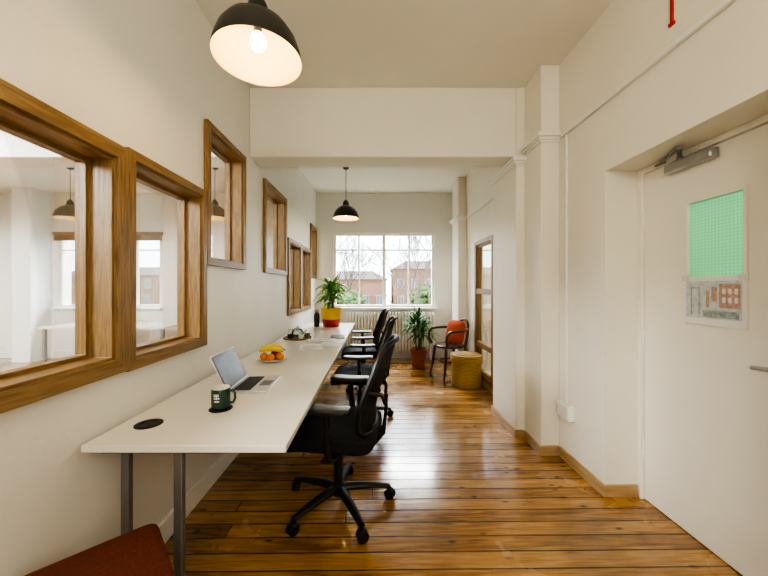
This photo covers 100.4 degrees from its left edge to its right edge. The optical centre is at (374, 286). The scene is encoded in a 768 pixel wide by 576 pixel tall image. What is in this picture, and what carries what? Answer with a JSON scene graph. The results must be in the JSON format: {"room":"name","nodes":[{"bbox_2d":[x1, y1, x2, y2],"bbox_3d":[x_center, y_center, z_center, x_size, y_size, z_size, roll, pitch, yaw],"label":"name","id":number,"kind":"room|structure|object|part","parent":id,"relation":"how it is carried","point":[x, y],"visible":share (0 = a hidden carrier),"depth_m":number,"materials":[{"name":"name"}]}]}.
{"room":"open-plan office","nodes":[
{"label":"open-plan office","id":0,"kind":"room"},
{"bbox_2d":[0,0,315,575],"bbox_3d":[-1.140,-0.210,2.130,0.120,3.020,7.460,0,0,0],"label":"wall","id":1,"kind":"structure","parent":0,"point":[145,76],"depth_m":1.39,"materials":[{"name":"white paint"}]},
{"bbox_2d":[0,78,128,413],"bbox_3d":[-1.123,-0.115,0.871,0.154,0.940,0.982,0,0,0],"label":"window","id":2,"kind":"structure","parent":1,"relation":"in","point":[101,163],"depth_m":1.28,"materials":[{"name":"brown wood"}]},
{"bbox_2d":[125,147,206,371],"bbox_3d":[-1.126,-0.118,1.689,0.148,0.963,0.642,0,0,0],"label":"window","id":3,"kind":"structure","parent":1,"relation":"in","point":[191,199],"depth_m":1.90,"materials":[{"name":"brown wood"}]},
{"bbox_2d":[158,453,238,543],"bbox_3d":[-1.071,1.240,2.130,0.018,0.120,7.460,0,0,0],"label":"baseboard","id":4,"kind":"structure","parent":1,"relation":"attached to","point":[202,486],"depth_m":1.94,"materials":[{"name":"white paint"}]},
{"bbox_2d":[204,119,245,269],"bbox_3d":[-1.126,-0.600,2.317,0.148,0.920,0.605,0,0,0],"label":"window","id":5,"kind":"structure","parent":1,"relation":"in","point":[215,142],"depth_m":2.55,"materials":[{"name":"brown wood"}]},
{"bbox_2d":[263,178,286,274],"bbox_3d":[-1.126,-0.595,3.460,0.148,0.910,0.760,0,0,0],"label":"window","id":6,"kind":"structure","parent":1,"relation":"in","point":[270,192],"depth_m":3.77,"materials":[{"name":"brown wood"}]},
{"bbox_2d":[287,237,301,315],"bbox_3d":[-1.126,-0.128,4.260,0.148,0.965,0.680,0,0,0],"label":"window","id":7,"kind":"structure","parent":1,"relation":"in","point":[294,249],"depth_m":4.53,"materials":[{"name":"brown wood"}]},
{"bbox_2d":[302,245,310,310],"bbox_3d":[-1.126,-0.128,4.945,0.148,0.965,0.670,0,0,0],"label":"window","id":8,"kind":"structure","parent":1,"relation":"in","point":[306,252],"depth_m":5.22,"materials":[{"name":"brown wood"}]},
{"bbox_2d":[310,223,316,278],"bbox_3d":[-1.126,-0.605,5.550,0.148,0.910,0.500,0,0,0],"label":"window","id":9,"kind":"structure","parent":1,"relation":"in","point":[313,230],"depth_m":5.75,"materials":[{"name":"brown wood"}]},
{"bbox_2d":[0,193,451,350],"bbox_3d":[-2.225,-0.210,5.985,9.950,3.020,0.250,0,0,0],"label":"wall","id":10,"kind":"structure","parent":0,"point":[155,212],"depth_m":5.86,"materials":[{"name":"white paint"}]},
{"bbox_2d":[12,187,51,362],"bbox_3d":[-6.085,-0.210,5.680,0.330,3.020,0.360,0,0,0],"label":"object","id":11,"kind":"structure","parent":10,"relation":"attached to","point":[31,207],"depth_m":5.50,"materials":[{"name":"white paint"}]},
{"bbox_2d":[0,350,74,357],"bbox_3d":[-4.150,1.230,5.851,5.900,0.140,0.018,0,0,0],"label":"baseboard","id":12,"kind":"structure","parent":10,"relation":"attached to","point":[3,353],"depth_m":5.84,"materials":[{"name":"white paint"}]},
{"bbox_2d":[50,241,163,309],"bbox_3d":[-4.860,-0.292,5.850,1.980,1.395,0.200,0,0,0],"label":"window","id":13,"kind":"structure","parent":10,"relation":"in","point":[63,306],"depth_m":5.89,"materials":[{"name":"white paint"}]},
{"bbox_3d":[-4.860,0.388,5.805,1.980,0.034,0.110,0,0,0],"label":"sill","id":14,"kind":"part","parent":13,"relation":"part of","materials":[{"name":"white paint"}]},
{"bbox_2d":[52,232,162,240],"bbox_3d":[-4.860,-0.922,5.820,1.980,0.155,0.060,0,0,0],"label":"window blind","id":15,"kind":"object","parent":10,"relation":"attached to","point":[57,236],"visible":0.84,"depth_m":5.79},
{"bbox_2d":[334,233,437,309],"bbox_3d":[0.165,-0.292,5.850,1.950,1.395,0.200,0,0,0],"label":"window","id":16,"kind":"structure","parent":10,"relation":"in","point":[383,305],"depth_m":5.89,"materials":[{"name":"white paint"}]},
{"bbox_3d":[0.165,0.388,5.805,1.950,0.034,0.110,0,0,0],"label":"sill","id":17,"kind":"part","parent":16,"relation":"part of","materials":[{"name":"white paint"}]},
{"bbox_2d":[337,351,451,357],"bbox_3d":[0.184,1.240,5.851,2.492,0.120,0.018,0,0,0],"label":"baseboard","id":18,"kind":"structure","parent":10,"relation":"attached to","point":[441,353],"depth_m":5.84,"materials":[{"name":"white paint"}]},
{"bbox_2d":[0,0,612,192],"bbox_3d":[-2.225,-1.780,2.205,9.950,0.120,7.810,0,0,0],"label":"ceiling","id":19,"kind":"structure","parent":0,"point":[341,43],"depth_m":2.31,"materials":[{"name":"paint"}]},
{"bbox_2d":[52,168,74,220],"bbox_3d":[-4.380,-1.353,4.600,0.373,0.735,0.373,0,0,0],"label":"pendant lamp","id":20,"kind":"object","parent":19,"relation":"hanging from","point":[65,212],"visible":0.84,"depth_m":4.51,"materials":[{"name":"metal"}]},
{"bbox_3d":[-4.380,-1.080,4.600,0.373,0.190,0.373,0,0,0],"label":"lamp shade","id":21,"kind":"part","parent":20,"relation":"part of","materials":[{"name":"metal"}]},
{"bbox_2d":[0,130,224,167],"bbox_3d":[-4.150,-1.420,2.877,5.900,0.600,0.245,0,0,0],"label":"beam","id":22,"kind":"structure","parent":19,"relation":"attached to","point":[15,152],"depth_m":2.77,"materials":[{"name":"white paint"}]},
{"bbox_2d":[211,168,224,220],"bbox_3d":[-2.300,-1.353,4.600,0.373,0.735,0.373,0,0,0],"label":"pendant lamp","id":23,"kind":"object","parent":19,"relation":"hanging from","point":[217,212],"visible":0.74,"depth_m":4.54,"materials":[{"name":"metal"}]},
{"bbox_3d":[-2.300,-1.080,4.600,0.373,0.190,0.373,0,0,0],"label":"lamp shade","id":24,"kind":"part","parent":23,"relation":"part of","materials":[{"name":"metal"}]},
{"bbox_2d":[210,0,301,86],"bbox_3d":[-0.507,-1.353,1.387,0.373,0.735,0.373,0,0,0],"label":"pendant lamp","id":25,"kind":"object","parent":19,"relation":"hanging from","point":[250,41],"visible":1,"depth_m":1.44,"materials":[{"name":"metal"}]},
{"bbox_3d":[-0.507,-1.063,1.387,0.068,0.080,0.068,0,0,0],"label":"bulb","id":26,"kind":"part","parent":25,"relation":"part of","materials":[{"name":"white glass"}]},
{"bbox_2d":[333,167,358,220],"bbox_3d":[-0.417,-1.353,4.600,0.373,0.735,0.373,0,0,0],"label":"pendant lamp","id":27,"kind":"object","parent":19,"relation":"hanging from","point":[345,212],"visible":1,"depth_m":4.51,"materials":[{"name":"metal"}]},
{"bbox_3d":[-0.417,-1.080,4.600,0.373,0.190,0.373,0,0,0],"label":"lamp shade","id":28,"kind":"part","parent":27,"relation":"part of","materials":[{"name":"metal"}]},
{"bbox_2d":[250,88,515,166],"bbox_3d":[0.068,-1.420,2.877,2.295,0.600,0.245,0,0,0],"label":"beam","id":29,"kind":"structure","parent":19,"relation":"attached to","point":[290,127],"depth_m":2.75,"materials":[{"name":"paint"}]},
{"bbox_2d":[0,358,742,575],"bbox_3d":[-2.225,1.360,2.080,9.950,0.120,7.560,0,0,0],"label":"floor","id":30,"kind":"structure","parent":0,"point":[471,498],"depth_m":1.83,"materials":[{"name":"brown wood"}]},
{"bbox_2d":[24,524,174,575],"bbox_3d":[-0.800,1.067,0.905,0.364,0.466,0.364,0,0,-43],"label":"seat","id":31,"kind":"object","parent":30,"relation":"on","point":[142,551],"visible":1,"depth_m":0.98,"materials":[{"name":"red fabric"}]},
{"bbox_2d":[38,322,176,361],"bbox_3d":[-3.900,0.935,4.900,1.800,0.730,0.700,0,0,0],"label":"desk","id":32,"kind":"object","parent":30,"relation":"on","point":[139,325],"visible":0.39,"depth_m":4.61,"materials":[{"name":"white laminate"}]},
{"bbox_3d":[-4.750,0.950,4.600,0.040,0.700,0.040,0,0,0],"label":"leg","id":33,"kind":"part","parent":32,"relation":"part of","materials":[{"name":"grey metal"}]},
{"bbox_3d":[-3.050,0.950,4.600,0.040,0.700,0.040,0,0,0],"label":"leg","id":34,"kind":"part","parent":32,"relation":"part of","materials":[{"name":"grey metal"}]},
{"bbox_2d":[81,323,354,575],"bbox_3d":[-0.689,0.932,3.115,0.738,0.735,3.930,0,0,0],"label":"desk","id":35,"kind":"object","parent":30,"relation":"on","point":[268,422],"visible":0.73,"depth_m":1.35,"materials":[{"name":"white laminate"}]},
{"bbox_3d":[-1.000,0.963,1.290,0.032,0.675,0.026,0,0,0],"label":"leg","id":36,"kind":"part","parent":35,"relation":"part of","materials":[{"name":"grey metal"}]},
{"bbox_3d":[-0.745,0.963,1.220,0.032,0.675,0.026,0,0,0],"label":"leg","id":37,"kind":"part","parent":35,"relation":"part of","materials":[{"name":"grey metal"}]},
{"bbox_2d":[208,404,232,412],"bbox_3d":[-0.720,0.567,1.495,0.104,0.006,0.104,0,0,0],"label":"coaster","id":38,"kind":"object","parent":35,"relation":"on","point":[230,407],"visible":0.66,"depth_m":1.46,"materials":[{"name":"black plastic"}]},
{"bbox_2d":[211,384,235,409],"bbox_3d":[-0.712,0.515,1.490,0.101,0.096,0.083,0,0,30],"label":"mug","id":39,"kind":"object","parent":38,"relation":"on","point":[220,394],"visible":1,"depth_m":1.47,"materials":[{"name":"green ceramic"}]},
{"bbox_3d":[-0.665,0.512,1.497,0.032,0.067,0.011,0,0,-8],"label":"handle","id":40,"kind":"part","parent":39,"relation":"part of","materials":[{"name":"green ceramic"}]},
{"bbox_2d":[210,347,280,393],"bbox_3d":[-0.736,0.472,1.858,0.302,0.194,0.304,0,0,-2],"label":"laptop","id":41,"kind":"object","parent":35,"relation":"on","point":[227,364],"visible":0.97,"depth_m":1.83,"materials":[{"name":"silver metal"}]},
{"bbox_3d":[-0.840,0.467,1.855,0.093,0.184,0.304,0,0,-2],"label":"lid","id":42,"kind":"part","parent":41,"relation":"part of","materials":[{"name":"silver metal"}]},
{"bbox_2d":[256,355,287,362],"bbox_3d":[-0.790,0.556,2.460,0.240,0.027,0.240,0,0,0],"label":"plate","id":43,"kind":"object","parent":35,"relation":"on","point":[285,356],"visible":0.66,"depth_m":2.42,"materials":[{"name":"beige ceramic"}]},
{"bbox_2d":[260,352,267,359],"bbox_3d":[-0.846,0.528,2.440,0.062,0.062,0.062,0,0,0],"label":"orange","id":44,"kind":"object","parent":43,"relation":"on","point":[263,356],"visible":0.92,"depth_m":2.42,"materials":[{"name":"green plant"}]},
{"bbox_2d":[267,353,274,360],"bbox_3d":[-0.784,0.530,2.408,0.060,0.060,0.060,0,0,0],"label":"orange","id":45,"kind":"object","parent":43,"relation":"on","point":[270,357],"visible":0.9,"depth_m":2.39,"materials":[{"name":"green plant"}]},
{"bbox_2d":[262,344,284,350],"bbox_3d":[-0.788,0.469,2.484,0.180,0.053,0.040,0,0,-3],"label":"banana","id":46,"kind":"object","parent":43,"relation":"on","point":[276,345],"visible":0.56,"depth_m":2.47,"materials":[{"name":"yellow food"}]},
{"bbox_2d":[276,352,283,359],"bbox_3d":[-0.726,0.528,2.450,0.060,0.060,0.060,0,0,0],"label":"orange","id":47,"kind":"object","parent":43,"relation":"on","point":[279,356],"visible":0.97,"depth_m":2.43,"materials":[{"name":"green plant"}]},
{"bbox_2d":[259,346,282,351],"bbox_3d":[-0.788,0.475,2.431,0.180,0.053,0.040,0,0,-9],"label":"banana","id":48,"kind":"object","parent":47,"relation":"on","point":[267,348],"visible":1,"depth_m":2.42,"materials":[{"name":"yellow food"}]},
{"bbox_2d":[283,335,311,340],"bbox_3d":[-0.860,0.561,3.550,0.310,0.016,0.310,0,0,0],"label":"tray","id":49,"kind":"object","parent":35,"relation":"on","point":[284,337],"visible":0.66,"depth_m":3.46,"materials":[{"name":"brown wood"}]},
{"bbox_2d":[288,326,305,337],"bbox_3d":[-0.871,0.500,3.600,0.162,0.124,0.141,0,0,41],"label":"teapot","id":50,"kind":"object","parent":49,"relation":"on","point":[297,327],"visible":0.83,"depth_m":3.58,"materials":[{"name":"ceramic"}]},
{"bbox_2d":[300,344,322,350],"bbox_3d":[-0.600,0.568,3.020,0.210,0.002,0.300,0,0,-12],"label":"paper","id":51,"kind":"object","parent":35,"relation":"on","point":[308,347],"visible":0.99,"depth_m":3.00,"materials":[{"name":"grey paper"}]},
{"bbox_2d":[302,345,318,349],"bbox_3d":[-0.607,0.567,3.008,0.150,0.001,0.207,0,0,-12],"label":"print","id":52,"kind":"object","parent":51,"relation":"on","point":[304,347],"depth_m":3.00,"materials":[{"name":"grey paper"}]},
{"bbox_2d":[314,310,319,326],"bbox_3d":[-0.840,0.450,4.620,0.078,0.240,0.078,0,0,0],"label":"bottle","id":53,"kind":"object","parent":35,"relation":"on","point":[316,315],"visible":1,"depth_m":4.59,"materials":[{"name":"black glass"}]},
{"bbox_2d":[307,338,337,342],"bbox_3d":[-0.560,0.563,3.400,0.300,0.002,0.210,0,0,-20],"label":"paper","id":54,"kind":"object","parent":35,"relation":"on","point":[320,339],"visible":1,"depth_m":3.37,"materials":[{"name":"grey paper"}]},
{"bbox_2d":[312,275,349,326],"bbox_3d":[-0.649,0.195,4.631,0.512,0.749,0.569,0,0,34],"label":"potted palm","id":55,"kind":"object","parent":35,"relation":"on","point":[331,316],"visible":1,"depth_m":4.53,"materials":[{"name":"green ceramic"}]},
{"bbox_2d":[321,307,341,326],"bbox_3d":[-0.630,0.434,4.620,0.300,0.270,0.300,0,0,0],"label":"pot","id":56,"kind":"object","parent":35,"relation":"on","point":[331,317],"depth_m":4.51,"materials":[{"name":"yellow ceramic"}]},
{"bbox_2d":[318,341,345,346],"bbox_3d":[-0.430,0.566,3.200,0.210,0.002,0.300,0,0,8],"label":"paper","id":57,"kind":"object","parent":35,"relation":"on","point":[329,343],"visible":1,"depth_m":3.20,"materials":[{"name":"grey paper"}]},
{"bbox_2d":[330,335,344,338],"bbox_3d":[-0.420,0.562,3.620,0.156,0.014,0.224,0,0,-5],"label":"notebook","id":58,"kind":"object","parent":35,"relation":"on","point":[332,336],"visible":0.96,"depth_m":3.59,"materials":[{"name":"white paper"}]},
{"bbox_2d":[285,334,399,543],"bbox_3d":[-0.198,0.792,1.913,0.692,1.015,0.687,0,0,9],"label":"office chair","id":59,"kind":"object","parent":30,"relation":"on","point":[335,432],"visible":0.98,"depth_m":1.73,"materials":[{"name":"black fabric"}]},
{"bbox_3d":[-0.227,0.782,1.699,0.056,0.288,0.181,0,0,9],"label":"armrest","id":60,"kind":"part","parent":59,"relation":"part of","materials":[{"name":"black plastic"}]},
{"bbox_3d":[-0.230,0.850,1.912,0.510,0.114,0.500,0,0,9],"label":"seat","id":61,"kind":"part","parent":59,"relation":"part of","materials":[{"name":"black fabric"}]},
{"bbox_3d":[-0.161,0.782,2.114,0.056,0.288,0.181,0,0,9],"label":"armrest","id":62,"kind":"part","parent":59,"relation":"part of","materials":[{"name":"black plastic"}]},
{"bbox_3d":[0.038,0.550,1.869,0.213,0.530,0.518,0,0,9],"label":"frame","id":63,"kind":"part","parent":59,"relation":"part of","materials":[{"name":"black plastic"}]},
{"bbox_2d":[330,316,397,432],"bbox_3d":[-0.126,0.792,3.126,0.692,1.015,0.687,0,0,2],"label":"office chair","id":64,"kind":"object","parent":30,"relation":"on","point":[358,368],"visible":0.38,"depth_m":3.05,"materials":[{"name":"black plastic"}]},
{"bbox_3d":[-0.157,0.850,3.120,0.510,0.114,0.500,0,0,2],"label":"seat","id":65,"kind":"part","parent":64,"relation":"part of","materials":[{"name":"black fabric"}]},
{"bbox_3d":[-0.128,0.782,2.909,0.056,0.288,0.181,0,0,2],"label":"armrest","id":66,"kind":"part","parent":64,"relation":"part of","materials":[{"name":"black plastic"}]},
{"bbox_3d":[-0.114,0.782,3.329,0.056,0.288,0.181,0,0,2],"label":"armrest","id":67,"kind":"part","parent":64,"relation":"part of","materials":[{"name":"black plastic"}]},
{"bbox_3d":[0.114,0.550,3.111,0.212,0.530,0.518,0,0,2],"label":"frame","id":68,"kind":"part","parent":64,"relation":"part of","materials":[{"name":"black plastic"}]},
{"bbox_2d":[341,308,389,392],"bbox_3d":[-0.151,0.792,4.208,0.692,1.015,0.687,0,0,-4],"label":"office chair","id":69,"kind":"object","parent":30,"relation":"on","point":[347,350],"visible":0.56,"depth_m":4.02,"materials":[{"name":"black plastic"}]},
{"bbox_3d":[-0.182,0.850,4.199,0.510,0.114,0.500,0,0,-4],"label":"seat","id":70,"kind":"part","parent":69,"relation":"part of","materials":[{"name":"black fabric"}]},
{"bbox_3d":[0.088,0.550,4.218,0.213,0.530,0.518,0,0,-4],"label":"frame","id":71,"kind":"part","parent":69,"relation":"part of","materials":[{"name":"black plastic"}]},
{"bbox_2d":[346,312,438,359],"bbox_3d":[0.314,0.875,5.725,1.674,0.850,0.122,0,0,0],"label":"radiator","id":72,"kind":"object","parent":30,"relation":"on","point":[364,321],"visible":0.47,"depth_m":5.67,"materials":[{"name":"white metal"}]},
{"bbox_2d":[410,347,426,367],"bbox_3d":[0.710,1.150,5.220,0.286,0.300,0.286,0,0,0],"label":"pot","id":73,"kind":"object","parent":30,"relation":"on","point":[418,355],"depth_m":5.13,"materials":[{"name":"ceramic"}]},
{"bbox_2d":[400,306,437,367],"bbox_3d":[0.715,0.807,5.210,0.716,0.985,0.622,0,0,0],"label":"dracaena","id":74,"kind":"object","parent":30,"relation":"on","point":[418,354],"visible":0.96,"depth_m":5.14,"materials":[{"name":"plant"}]},
{"bbox_3d":[0.708,0.770,5.227,0.158,0.542,0.042,0,0,25],"label":"stem","id":75,"kind":"part","parent":74,"relation":"part of","materials":[{"name":"green plant"}]},
{"bbox_2d":[428,318,468,380],"bbox_3d":[1.118,0.886,4.710,0.497,0.834,0.540,0,0,-20],"label":"armchair","id":76,"kind":"object","parent":30,"relation":"on","point":[445,345],"visible":0.69,"depth_m":4.61,"materials":[{"name":"brown wood"}]},
{"bbox_3d":[0.869,1.085,4.801,0.102,0.435,0.042,0,0,21],"label":"leg","id":77,"kind":"part","parent":76,"relation":"part of","materials":[{"name":"brown wood"}]},
{"bbox_3d":[0.985,1.085,4.481,0.042,0.435,0.102,0,0,29],"label":"leg","id":78,"kind":"part","parent":76,"relation":"part of","materials":[{"name":"brown wood"}]},
{"bbox_3d":[1.109,0.723,4.707,0.475,0.270,0.540,0,0,-20],"label":"arm rail","id":79,"kind":"part","parent":76,"relation":"part of","materials":[{"name":"brown wood"}]},
{"bbox_3d":[1.090,0.857,4.700,0.424,0.037,0.424,0,0,-20],"label":"seat","id":80,"kind":"part","parent":76,"relation":"part of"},
{"bbox_2d":[445,320,464,343],"bbox_3d":[1.191,0.667,4.749,0.140,0.345,0.340,0,0,-32],"label":"cushion","id":81,"kind":"object","parent":76,"relation":"on","point":[455,338],"visible":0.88,"depth_m":4.68,"materials":[{"name":"orange fabric"}]},
{"bbox_3d":[1.333,0.926,4.634,0.109,0.753,0.081,0,0,-20],"label":"leg","id":82,"kind":"part","parent":76,"relation":"part of","materials":[{"name":"brown wood"}]},
{"bbox_2d":[450,351,482,388],"bbox_3d":[1.210,1.087,4.240,0.420,0.425,0.420,0,0,0],"label":"rattan stool","id":83,"kind":"object","parent":30,"relation":"on","point":[466,373],"visible":1,"depth_m":4.08,"materials":[{"name":"yellow wicker"}]},
{"bbox_3d":[1.210,0.932,4.240,0.420,0.114,0.420,0,0,0],"label":"lid","id":84,"kind":"part","parent":83,"relation":"part of","materials":[{"name":"wicker"}]},
{"bbox_2d":[466,0,767,483],"bbox_3d":[1.565,-0.210,2.130,0.270,3.020,7.460,0,0,0],"label":"wall","id":85,"kind":"structure","parent":0,"point":[714,83],"depth_m":1.99,"materials":[{"name":"beige paint"}]},
{"bbox_2d":[449,215,466,224],"bbox_3d":[1.343,-1.082,5.190,0.174,0.074,0.468,0,0,0],"label":"trim","id":86,"kind":"structure","parent":85,"relation":"attached to","point":[457,217],"depth_m":4.99,"materials":[{"name":"white paint"}]},
{"bbox_2d":[452,177,465,351],"bbox_3d":[1.365,-0.210,5.190,0.130,3.020,0.380,0,0,0],"label":"pilaster","id":87,"kind":"object","parent":85,"relation":"attached to","point":[459,186],"visible":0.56,"depth_m":5.00,"materials":[{"name":"beige paint"}]},
{"bbox_2d":[466,195,492,217],"bbox_3d":[1.418,-1.080,4.150,0.024,0.040,1.600,0,0,0],"label":"rail","id":88,"kind":"object","parent":85,"relation":"attached to","point":[488,200],"visible":0.56,"depth_m":4.27,"materials":[{"name":"white paint"}]},
{"bbox_2d":[474,235,492,388],"bbox_3d":[1.448,0.295,4.190,0.075,1.850,0.700,0,0,0],"label":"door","id":89,"kind":"structure","parent":85,"relation":"in","point":[479,344],"depth_m":4.46,"materials":[{"name":"brown wood"}]},
{"bbox_3d":[1.450,0.780,4.190,0.069,0.070,0.564,0,0,0],"label":"rail","id":90,"kind":"part","parent":89,"relation":"part of","materials":[{"name":"brown wood"}]},
{"bbox_3d":[1.450,0.060,4.190,0.069,0.070,0.564,0,0,0],"label":"rail","id":91,"kind":"part","parent":89,"relation":"part of","materials":[{"name":"brown wood"}]},
{"bbox_2d":[487,156,526,185],"bbox_3d":[1.300,-1.082,3.027,0.259,0.074,0.633,0,0,0],"label":"trim","id":92,"kind":"structure","parent":85,"relation":"attached to","point":[514,161],"depth_m":2.87,"materials":[{"name":"white paint"}]},
{"bbox_2d":[493,88,524,429],"bbox_3d":[1.323,-0.210,3.027,0.215,3.020,0.545,0,0,0],"label":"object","id":93,"kind":"structure","parent":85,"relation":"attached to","point":[509,191],"depth_m":2.89,"materials":[{"name":"beige paint"}]},
{"bbox_2d":[520,131,561,154],"bbox_3d":[1.335,-1.157,2.588,0.189,0.074,0.312,0,0,0],"label":"trim","id":94,"kind":"structure","parent":85,"relation":"attached to","point":[541,136],"depth_m":2.46,"materials":[{"name":"white paint"}]},
{"bbox_2d":[525,65,558,445],"bbox_3d":[1.357,-0.210,2.615,0.145,3.020,0.279,0,0,0],"label":"pilaster","id":95,"kind":"object","parent":85,"relation":"attached to","point":[542,90],"visible":0.79,"depth_m":2.48,"materials":[{"name":"beige paint"}]},
{"bbox_2d":[481,380,637,497],"bbox_3d":[1.328,1.262,3.669,0.377,0.075,3.421,0,0,-4],"label":"baseboard","id":96,"kind":"structure","parent":85,"relation":"attached to","point":[606,490],"depth_m":2.30,"materials":[{"name":"brown wood"}]},
{"bbox_2d":[557,400,573,421],"bbox_3d":[1.405,0.915,2.365,0.050,0.110,0.150,0,0,0],"label":"box","id":97,"kind":"object","parent":85,"relation":"attached to","point":[564,410],"visible":1,"depth_m":2.33,"materials":[{"name":"white paint"}]},
{"bbox_2d":[565,135,567,402],"bbox_3d":[1.423,-0.135,2.380,0.014,1.990,0.016,0,0,0],"label":"cable trunking","id":98,"kind":"object","parent":85,"relation":"attached to","point":[566,136],"visible":1,"depth_m":2.37,"materials":[{"name":"white paint"}]},
{"bbox_2d":[561,0,735,137],"bbox_3d":[1.418,-1.150,0.415,0.024,0.036,4.030,0,0,0],"label":"rail","id":99,"kind":"object","parent":85,"relation":"attached to","point":[722,5],"visible":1,"depth_m":1.59,"materials":[{"name":"cream plaster paint"}]},
{"bbox_2d":[668,0,675,27],"bbox_3d":[1.424,-1.347,1.536,0.012,0.185,0.028,0,0,0],"label":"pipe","id":100,"kind":"object","parent":85,"relation":"attached to","point":[672,21],"visible":1,"depth_m":1.53,"materials":[{"name":"red metal"}]},
{"bbox_2d":[637,114,767,575],"bbox_3d":[1.605,0.290,1.560,0.189,2.020,0.860,0,0,0],"label":"door","id":101,"kind":"structure","parent":85,"relation":"in","point":[702,209],"depth_m":1.60,"materials":[{"name":"white paint"}]},
{"bbox_3d":[1.599,-0.690,1.713,0.077,0.035,0.277,0,0,23],"label":"closer arm","id":102,"kind":"part","parent":101,"relation":"part of","materials":[{"name":"grey metal"}]},
{"bbox_2d":[682,273,748,328],"bbox_3d":[1.641,0.061,1.558,0.004,0.247,0.305,0,0,0],"label":"notice","id":103,"kind":"object","parent":101,"relation":"attached to","point":[710,300],"visible":1,"depth_m":1.53,"materials":[{"name":"white paper"}]},
{"bbox_2d":[686,280,741,321],"bbox_3d":[1.640,0.062,1.558,0.001,0.185,0.255,0,0,0],"label":"picture","id":104,"kind":"object","parent":103,"relation":"attached to","point":[706,300],"depth_m":1.55},
{"bbox_3d":[1.639,0.074,1.551,0.001,0.148,0.222,0,0,0],"label":"printed railing","id":105,"kind":"part","parent":103,"relation":"part of","materials":[{"name":"paper"}]},
{"bbox_3d":[1.667,-0.130,1.558,0.006,0.620,0.265,0,0,0],"label":"glass panel","id":106,"kind":"part","parent":101,"relation":"part of","materials":[{"name":"green glass"}]},
{"bbox_3d":[1.600,0.337,1.287,0.028,0.029,0.147,0,0,0],"label":"lever handle","id":107,"kind":"part","parent":101,"relation":"part of","materials":[{"name":"metal"}]},
{"label":"outside","id":108,"kind":"structure","parent":0,"visible":0},
{"bbox_3d":[0.000,6.400,49.430,120.000,0.200,81.140,0,0,0],"label":"ground","id":109,"kind":"structure","parent":108,"visible":0},
{"bbox_2d":[71,258,74,294],"bbox_3d":[-15.853,0.846,15.530,5.409,10.926,6.549,0,0,-3],"label":"bare tree","id":110,"kind":"object","parent":109,"relation":"on","point":[72,286],"visible":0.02,"depth_m":16.23,"materials":[{"name":"brown plant"}]},
{"bbox_2d":[71,267,159,303],"bbox_3d":[-29.000,1.600,50.000,34.600,9.400,8.600,0,0,0],"label":"brick building","id":111,"kind":"structure","parent":109,"relation":"on","point":[149,276],"depth_m":46.00,"materials":[{"name":"brick"}]},
{"bbox_3d":[-32.643,-0.450,45.910,0.760,1.140,0.020,0,0,0],"label":"pane","id":112,"kind":"part","parent":111,"relation":"part of","materials":[{"name":"white glass"}]},
{"bbox_3d":[-32.643,1.850,45.910,0.760,1.140,0.020,0,0,0],"label":"pane","id":113,"kind":"part","parent":111,"relation":"part of","materials":[{"name":"white glass"}]},
{"bbox_2d":[337,286,365,303],"bbox_3d":[-2.220,3.101,21.950,4.072,6.398,4.189,0,0,31],"label":"bush","id":114,"kind":"object","parent":109,"relation":"on","point":[351,297],"visible":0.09,"depth_m":20.95,"materials":[{"name":"green plant"}]},
{"bbox_2d":[337,236,380,292],"bbox_3d":[-2.402,0.126,30.071,6.497,12.353,8.239,0,0,30],"label":"bare tree","id":115,"kind":"object","parent":109,"relation":"on","point":[353,238],"visible":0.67,"depth_m":29.99,"materials":[{"name":"brown plant"}]},
{"bbox_2d":[337,271,387,303],"bbox_3d":[-3.200,1.900,50.000,10.200,8.800,8.600,0,0,0],"label":"brick building","id":116,"kind":"structure","parent":109,"relation":"on","point":[370,286],"depth_m":46.00,"materials":[{"name":"brick"}]},
{"bbox_3d":[-1.280,1.850,45.910,0.760,1.140,0.020,0,0,0],"label":"pane","id":117,"kind":"part","parent":116,"relation":"part of","materials":[{"name":"white glass"}]},
{"bbox_3d":[0.640,1.850,45.910,0.760,1.140,0.020,0,0,0],"label":"pane","id":118,"kind":"part","parent":116,"relation":"part of","materials":[{"name":"white glass"}]},
{"bbox_2d":[349,236,430,303],"bbox_3d":[1.759,0.811,16.815,6.664,10.998,10.755,0,0,-31],"label":"bare tree","id":119,"kind":"object","parent":109,"relation":"on","point":[413,237],"visible":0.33,"depth_m":17.31,"materials":[{"name":"brown plant"}]},
{"bbox_2d":[389,261,430,303],"bbox_3d":[7.300,1.200,48.000,10.000,10.200,8.600,0,0,0],"label":"brick building","id":120,"kind":"structure","parent":109,"relation":"on","point":[395,289],"depth_m":44.00,"materials":[{"name":"brick"}]},
{"bbox_3d":[3.540,1.850,43.910,0.760,1.140,0.020,0,0,0],"label":"pane","id":121,"kind":"part","parent":120,"relation":"part of","materials":[{"name":"white glass"}]},
{"bbox_2d":[405,284,430,303],"bbox_3d":[4.014,3.024,24.055,4.115,6.552,3.985,0,0,0],"label":"evergreen tree","id":122,"kind":"object","parent":109,"relation":"on","point":[423,299],"visible":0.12,"depth_m":22.89,"materials":[{"name":"green plant"}]}
]}

